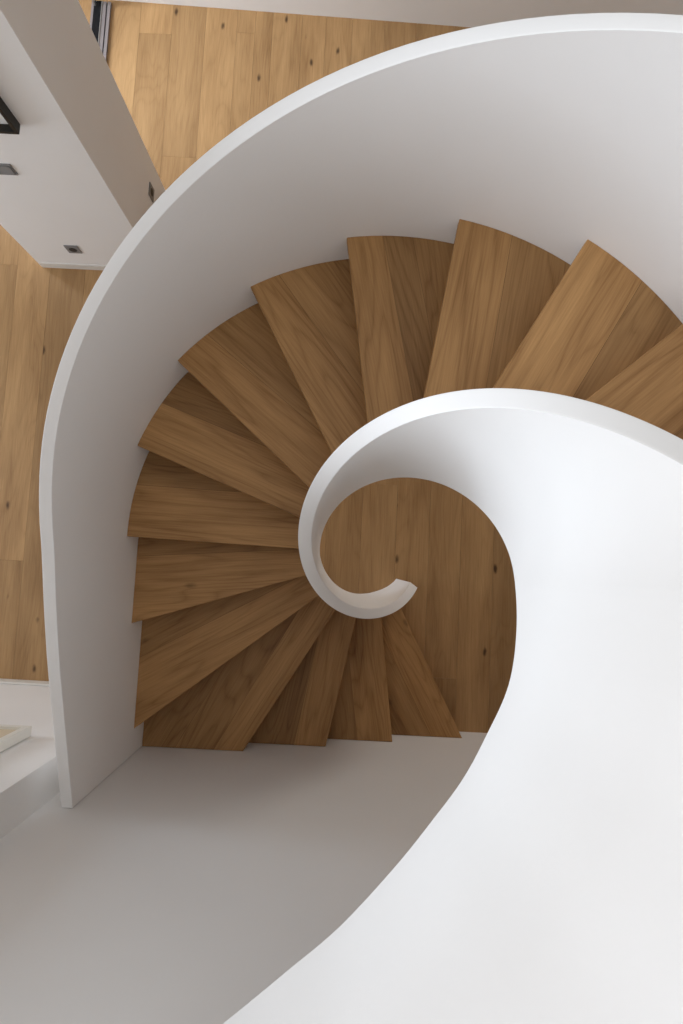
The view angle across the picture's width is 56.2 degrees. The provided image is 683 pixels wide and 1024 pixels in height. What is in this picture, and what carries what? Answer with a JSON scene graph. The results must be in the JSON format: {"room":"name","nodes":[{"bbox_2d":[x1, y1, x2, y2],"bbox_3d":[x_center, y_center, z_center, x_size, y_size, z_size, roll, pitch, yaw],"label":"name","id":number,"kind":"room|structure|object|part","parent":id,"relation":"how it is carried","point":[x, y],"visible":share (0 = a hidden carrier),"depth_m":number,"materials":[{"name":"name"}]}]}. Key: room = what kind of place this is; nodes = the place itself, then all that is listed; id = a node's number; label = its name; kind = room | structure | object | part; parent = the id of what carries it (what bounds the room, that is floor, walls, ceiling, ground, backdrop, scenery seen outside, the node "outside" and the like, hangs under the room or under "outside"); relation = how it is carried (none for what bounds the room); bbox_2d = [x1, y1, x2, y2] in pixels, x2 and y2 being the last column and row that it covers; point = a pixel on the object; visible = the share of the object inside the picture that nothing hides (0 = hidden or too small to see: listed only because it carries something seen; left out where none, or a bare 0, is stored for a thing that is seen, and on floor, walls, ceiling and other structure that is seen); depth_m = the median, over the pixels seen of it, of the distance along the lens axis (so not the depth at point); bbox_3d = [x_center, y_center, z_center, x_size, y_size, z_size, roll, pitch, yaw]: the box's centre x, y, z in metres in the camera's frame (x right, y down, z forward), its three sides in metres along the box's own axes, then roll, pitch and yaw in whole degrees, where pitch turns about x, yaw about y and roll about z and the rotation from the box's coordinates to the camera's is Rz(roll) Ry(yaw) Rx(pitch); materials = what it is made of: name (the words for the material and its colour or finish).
{"room":"spiral staircase","nodes":[
{"label":"spiral staircase","id":0,"kind":"room"},
{"bbox_2d":[0,683,59,838],"bbox_3d":[-3.678,1.139,2.655,4.762,3.720,0.418,3,85,0],"label":"wall","id":1,"kind":"structure","parent":0,"point":[29,779],"depth_m":2.88,"materials":[{"name":"white paint"}]},
{"bbox_2d":[0,724,31,751],"bbox_3d":[-1.870,1.035,2.772,0.663,0.822,0.049,3,85,0],"label":"picture frame","id":2,"kind":"object","parent":1,"relation":"attached to","point":[10,735],"visible":1,"depth_m":3.07,"materials":[{"name":"white"}]},
{"bbox_3d":[-1.872,1.070,3.165,0.663,0.034,0.049,3,85,0],"label":"frame rail","id":3,"kind":"part","parent":2,"relation":"part of","materials":[{"name":"white"}]},
{"bbox_2d":[0,679,48,685],"bbox_3d":[-3.674,1.101,4.455,4.764,0.100,0.015,3,85,0],"label":"baseboard","id":4,"kind":"structure","parent":1,"relation":"attached to","point":[2,681],"depth_m":4.42,"materials":[{"name":"white paint"}]},
{"bbox_2d":[0,732,486,1023],"bbox_3d":[0.910,1.477,2.642,4.438,3.720,0.200,3,85,0],"label":"wall","id":5,"kind":"structure","parent":0,"point":[187,882],"depth_m":2.27,"materials":[{"name":"white paint"}]},
{"bbox_2d":[0,0,516,732],"bbox_3d":[-1.329,-1.402,4.747,9.200,0.014,5.690,3,85,0],"label":"floor","id":6,"kind":"structure","parent":0,"point":[187,78],"depth_m":4.68,"materials":[{"name":"brown wood"}]},
{"bbox_2d":[0,0,164,265],"bbox_3d":[-1.777,-2.263,3.290,0.881,3.060,0.636,3,85,0],"label":"wall pier","id":7,"kind":"object","parent":6,"relation":"on","point":[83,165],"visible":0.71,"depth_m":3.54,"materials":[{"name":"white paint"}]},
{"bbox_2d":[0,163,17,174],"bbox_3d":[-1.919,-1.917,3.581,0.176,0.094,0.012,3,85,0],"label":"light switch","id":8,"kind":"object","parent":7,"relation":"attached to","point":[5,169],"visible":1,"depth_m":3.58,"materials":[{"name":"grey plastic"}]},
{"bbox_2d":[0,97,19,133],"bbox_3d":[-1.905,-1.959,2.868,0.595,0.675,0.054,3,85,0],"label":"picture frame","id":9,"kind":"object","parent":7,"relation":"attached to","point":[9,124],"visible":1,"depth_m":3.15,"materials":[{"name":"black"}]},
{"bbox_3d":[-1.907,-1.930,3.195,0.595,0.018,0.054,3,85,0],"label":"frame rail","id":10,"kind":"part","parent":9,"relation":"part of","materials":[{"name":"black"}]},
{"bbox_2d":[39,262,105,269],"bbox_3d":[-1.794,-1.811,4.742,0.865,0.066,0.011,3,85,0],"label":"baseboard","id":11,"kind":"object","parent":7,"relation":"attached to","point":[45,265],"visible":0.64,"depth_m":4.73,"materials":[{"name":"white"}]},
{"bbox_2d":[63,245,81,253],"bbox_3d":[-1.878,-1.835,4.476,0.092,0.100,0.010,3,85,0],"label":"wall outlet","id":12,"kind":"object","parent":7,"relation":"attached to","point":[70,248],"visible":1,"depth_m":4.47,"materials":[{"name":"grey plastic"}]},
{"bbox_2d":[148,182,153,201],"bbox_3d":[-1.331,-2.240,4.484,0.010,0.100,0.092,3,85,0],"label":"wall outlet","id":13,"kind":"object","parent":7,"relation":"attached to","point":[151,189],"visible":1,"depth_m":4.47,"materials":[{"name":"grey plastic"}]},
{"bbox_2d":[39,13,682,1023],"bbox_3d":[0.174,0.054,2.506,2.647,4.200,2.530,3,85,0],"label":"spiral staircase","id":14,"kind":"structure","parent":6,"relation":"on","point":[454,260],"depth_m":2.17,"materials":[{"name":"white paint"}]},
{"bbox_3d":[0.079,0.578,2.465,0.683,4.186,1.596,12,85,1],"label":"balustrade","id":15,"kind":"part","parent":14,"relation":"part of","materials":[{"name":"white paint"}]},
{"bbox_2d":[119,0,682,26],"bbox_3d":[-1.187,-4.280,2.199,9.210,5.620,0.200,5,85,0],"label":"wall","id":16,"kind":"structure","parent":0,"point":[462,13],"depth_m":4.84,"materials":[{"name":"white paint"}]},
{"bbox_2d":[90,0,111,61],"bbox_3d":[-1.887,-3.339,3.758,0.148,2.300,1.430,3,85,0],"label":"door","id":17,"kind":"structure","parent":16,"relation":"in","point":[100,17],"depth_m":4.93,"materials":[{"name":"silver metal"}]},
{"bbox_3d":[-1.956,-3.240,4.893,0.020,0.020,1.430,3,85,0],"label":"track rail","id":18,"kind":"part","parent":17,"relation":"part of","materials":[{"name":"silver metal"}]},
{"bbox_3d":[-1.866,-3.235,4.893,0.031,0.020,1.430,3,85,0],"label":"track rail","id":19,"kind":"part","parent":17,"relation":"part of","materials":[{"name":"silver metal"}]},
{"bbox_3d":[-1.830,-3.233,4.893,0.024,0.020,1.430,3,85,0],"label":"track rail","id":20,"kind":"part","parent":17,"relation":"part of","materials":[{"name":"silver metal"}]}
]}

